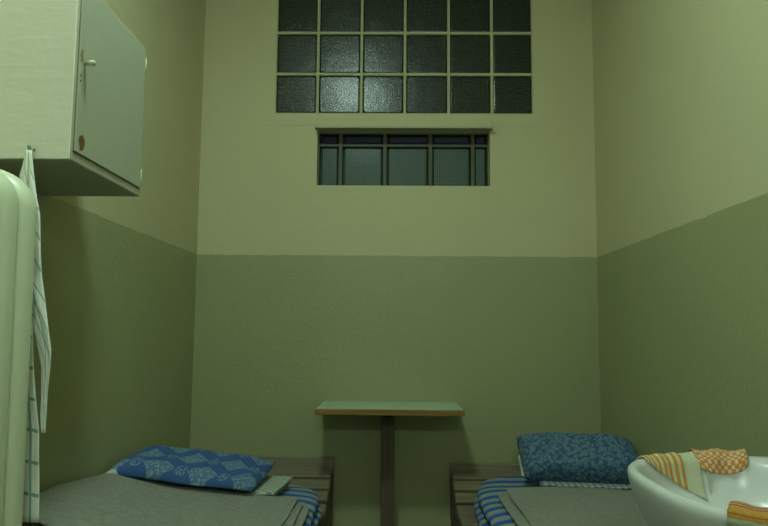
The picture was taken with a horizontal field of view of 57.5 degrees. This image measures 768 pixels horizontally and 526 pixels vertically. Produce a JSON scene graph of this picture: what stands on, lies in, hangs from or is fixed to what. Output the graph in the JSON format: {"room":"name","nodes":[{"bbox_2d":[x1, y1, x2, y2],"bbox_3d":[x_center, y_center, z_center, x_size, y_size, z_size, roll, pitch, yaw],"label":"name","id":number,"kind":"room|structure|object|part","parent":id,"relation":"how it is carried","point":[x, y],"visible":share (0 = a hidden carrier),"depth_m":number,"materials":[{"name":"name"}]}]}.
{"room":"prison interior","nodes":[
{"label":"prison interior","id":0,"kind":"room"},
{"bbox_2d":[22,0,205,525],"bbox_3d":[-1.221,-0.471,1.525,0.200,3.620,5.700,0,-6,1],"label":"wall","id":1,"kind":"structure","parent":0,"point":[119,272],"depth_m":3.09,"materials":[{"name":"paint"}]},
{"bbox_2d":[0,169,36,525],"bbox_3d":[-0.982,0.460,1.368,0.294,1.440,0.586,0,-6,1],"label":"radiator","id":2,"kind":"object","parent":1,"relation":"attached to","point":[18,209],"visible":1,"depth_m":1.60,"materials":[{"name":"metal"}]},
{"bbox_2d":[0,0,146,196],"bbox_3d":[-0.941,-0.494,2.062,0.338,0.502,0.526,0,-6,1],"label":"upper cabinet","id":3,"kind":"object","parent":1,"relation":"attached to","point":[72,74],"visible":0.98,"depth_m":1.85,"materials":[{"name":"paint"}]},
{"bbox_2d":[19,145,51,521],"bbox_3d":[-0.888,0.163,1.742,0.136,0.934,0.027,0,-6,1],"label":"hand towel","id":4,"kind":"object","parent":3,"relation":"hanging from","point":[31,496],"visible":0.42,"depth_m":1.73,"materials":[{"name":"white fabric"}]},
{"bbox_3d":[-0.961,-0.518,1.832,0.306,0.501,0.006,0,-6,1],"label":"panel","id":5,"kind":"part","parent":3,"relation":"part of","materials":[{"name":"beige paint"}]},
{"bbox_3d":[-0.789,-0.535,1.876,0.028,0.016,0.015,0,-6,1],"label":"knob","id":6,"kind":"part","parent":3,"relation":"part of","materials":[{"name":"silver metal"}]},
{"bbox_3d":[-0.802,-0.500,2.079,0.005,0.466,0.470,0,-6,1],"label":"door","id":7,"kind":"part","parent":3,"relation":"part of","materials":[{"name":"paint"}]},
{"bbox_2d":[190,0,600,525],"bbox_3d":[0.073,-0.194,4.189,2.300,3.620,0.300,0,-6,1],"label":"wall","id":8,"kind":"structure","parent":0,"point":[483,299],"depth_m":4.01,"materials":[{"name":"paint"}]},
{"bbox_2d":[258,118,543,125],"bbox_3d":[0.098,-0.824,4.101,1.675,0.042,0.004,0,-6,1],"label":"trim","id":9,"kind":"structure","parent":8,"relation":"attached to","point":[261,121],"depth_m":4.11,"materials":[{"name":"paint"}]},
{"bbox_2d":[318,133,487,185],"bbox_3d":[0.115,-0.603,4.197,1.040,0.360,0.066,0,-6,1],"label":"window","id":10,"kind":"structure","parent":8,"relation":"in","point":[407,153],"depth_m":4.18,"materials":[{"name":"paint"}]},
{"bbox_2d":[320,137,485,185],"bbox_3d":[0.116,-0.599,4.235,1.028,0.353,0.008,0,-6,1],"label":"bars","id":11,"kind":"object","parent":8,"relation":"attached to","point":[321,137],"depth_m":4.23,"materials":[{"name":"paint"}]},
{"bbox_2d":[315,126,492,130],"bbox_3d":[0.114,-0.784,4.073,1.032,0.012,0.056,0,-6,1],"label":"trim","id":12,"kind":"structure","parent":8,"relation":"attached to","point":[375,128],"depth_m":4.05,"materials":[{"name":"paint"}]},
{"bbox_2d":[275,0,533,114],"bbox_3d":[0.120,-1.368,4.202,1.539,1.021,0.086,0,-6,1],"label":"window","id":13,"kind":"structure","parent":8,"relation":"in","point":[333,56],"depth_m":4.15,"materials":[{"name":"glass"}]},
{"bbox_2d":[317,119,491,125],"bbox_3d":[0.118,-0.815,4.097,1.025,0.056,0.010,0,-6,1],"label":"trim","id":14,"kind":"structure","parent":8,"relation":"attached to","point":[320,122],"depth_m":4.09,"materials":[{"name":"paint"}]},
{"bbox_2d":[591,0,767,456],"bbox_3d":[1.279,-0.454,1.482,0.200,3.620,5.700,0,-6,1],"label":"wall","id":15,"kind":"structure","parent":0,"point":[680,87],"depth_m":2.81,"materials":[{"name":"paint"}]},
{"bbox_2d":[628,456,767,525],"bbox_3d":[0.876,0.724,1.526,0.594,0.477,0.732,0,-6,1],"label":"sink","id":16,"kind":"object","parent":15,"relation":"attached to","point":[661,501],"visible":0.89,"depth_m":1.78,"materials":[{"name":"white ceramic"}]},
{"bbox_2d":[636,452,707,500],"bbox_3d":[0.756,0.568,1.865,0.186,0.116,0.082,1,-6,-8],"label":"washcloth","id":17,"kind":"object","parent":16,"relation":"on","point":[683,469],"visible":0.92,"depth_m":1.86,"materials":[{"name":"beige fabric"}]},
{"bbox_2d":[690,451,710,492],"bbox_3d":[0.851,0.561,1.884,0.046,0.103,0.072,0,-6,1],"label":"washcloth","id":18,"kind":"object","parent":16,"relation":"on","point":[707,473],"visible":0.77,"depth_m":1.86,"materials":[{"name":"white fabric"}]},
{"bbox_2d":[687,448,747,473],"bbox_3d":[0.909,0.534,1.891,0.154,0.062,0.069,0,-6,1],"label":"washcloth","id":19,"kind":"object","parent":16,"relation":"on","point":[714,460],"visible":0.96,"depth_m":1.87,"materials":[{"name":"orange fabric"}]},
{"bbox_2d":[727,501,767,525],"bbox_3d":[0.775,0.489,1.231,0.310,0.106,0.106,-2,-6,21],"label":"washcloth","id":20,"kind":"object","parent":16,"relation":"on","point":[739,513],"visible":1,"depth_m":1.26,"materials":[{"name":"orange fabric"}]},
{"bbox_3d":[0.013,1.388,1.318,2.700,0.100,5.700,0,-6,1],"label":"floor","id":21,"kind":"structure","parent":0,"visible":0},
{"bbox_2d":[253,456,333,525],"bbox_3d":[-0.698,1.230,2.873,0.804,0.512,2.040,0,-6,1],"label":"bed","id":22,"kind":"object","parent":21,"relation":"on","point":[314,473],"visible":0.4,"depth_m":3.77,"materials":[{"name":"brown wood"}]},
{"bbox_3d":[-0.680,1.119,3.889,0.804,0.088,0.030,0,-6,1],"label":"headboard","id":23,"kind":"part","parent":22,"relation":"part of","materials":[{"name":"brown wood"}]},
{"bbox_2d":[276,485,321,525],"bbox_3d":[-0.683,1.007,2.735,0.801,0.264,1.621,0,-6,1],"label":"mattress","id":24,"kind":"object","parent":22,"relation":"on","point":[308,496],"visible":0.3,"depth_m":3.19,"materials":[{"name":"blue fabric"}]},
{"bbox_2d":[24,473,308,525],"bbox_3d":[-0.703,0.880,2.527,0.780,0.229,0.980,0,-6,1],"label":"blanket","id":25,"kind":"object","parent":24,"relation":"on","point":[106,499],"visible":0.84,"depth_m":2.54,"materials":[{"name":"grey fabric"}]},
{"bbox_2d":[214,475,292,495],"bbox_3d":[-0.687,1.019,3.186,0.491,0.072,0.400,0,-6,1],"label":"sheet","id":26,"kind":"object","parent":24,"relation":"on","point":[270,485],"visible":0.31,"depth_m":3.15,"materials":[{"name":"white fabric"}]},
{"bbox_2d":[106,445,274,490],"bbox_3d":[-0.805,0.888,3.048,0.822,0.168,0.373,3,-6,-28],"label":"pillow","id":27,"kind":"object","parent":26,"relation":"on","point":[185,466],"visible":0.97,"depth_m":2.96,"materials":[{"name":"blue fabric"}]},
{"bbox_3d":[-0.313,1.175,2.858,0.035,0.225,2.010,0,-6,1],"label":"rail","id":28,"kind":"part","parent":22,"relation":"part of","materials":[{"name":"brown wood"}]},
{"bbox_2d":[315,401,464,525],"bbox_3d":[0.029,1.164,3.689,0.756,0.818,0.423,0,-6,1],"label":"table","id":29,"kind":"object","parent":21,"relation":"on","point":[388,410],"visible":1,"depth_m":3.75,"materials":[{"name":"green laminate"}]},
{"bbox_3d":[0.020,1.188,3.781,0.072,0.788,0.040,0,-6,1],"label":"post","id":30,"kind":"part","parent":29,"relation":"part of","materials":[{"name":"brown wood"}]},
{"bbox_2d":[450,463,523,525],"bbox_3d":[0.763,1.254,2.847,0.833,0.485,2.040,0,-6,1],"label":"bed","id":31,"kind":"object","parent":21,"relation":"on","point":[466,479],"visible":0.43,"depth_m":3.72,"materials":[{"name":"brown wood"}]},
{"bbox_3d":[0.365,1.180,2.846,0.035,0.225,2.010,0,-6,1],"label":"rail","id":32,"kind":"part","parent":31,"relation":"part of","materials":[{"name":"brown wood"}]},
{"bbox_3d":[0.781,1.156,3.862,0.833,0.088,0.030,0,-6,1],"label":"headboard","id":33,"kind":"part","parent":31,"relation":"part of","materials":[{"name":"brown wood"}]},
{"bbox_2d":[474,476,539,525],"bbox_3d":[0.796,1.089,2.778,0.777,0.143,1.772,0,-6,1],"label":"mattress","id":34,"kind":"object","parent":31,"relation":"on","point":[490,511],"visible":0.37,"depth_m":3.23,"materials":[{"name":"blue fabric"}]},
{"bbox_2d":[498,487,648,525],"bbox_3d":[0.835,0.984,2.632,0.670,0.053,1.161,0,-6,1],"label":"blanket","id":35,"kind":"object","parent":34,"relation":"on","point":[527,506],"visible":0.73,"depth_m":2.82,"materials":[{"name":"grey fabric"}]},
{"bbox_2d":[538,481,631,490],"bbox_3d":[0.949,1.038,3.298,0.440,0.042,0.400,0,-6,1],"label":"sheet","id":36,"kind":"object","parent":34,"relation":"on","point":[541,483],"visible":0.31,"depth_m":3.19,"materials":[{"name":"white fabric"}]},
{"bbox_2d":[516,432,638,483],"bbox_3d":[0.925,0.933,3.335,0.602,0.238,0.252,-1,-6,17],"label":"pillow","id":37,"kind":"object","parent":36,"relation":"on","point":[549,456],"visible":0.78,"depth_m":3.26,"materials":[{"name":"blue fabric"}]}
]}

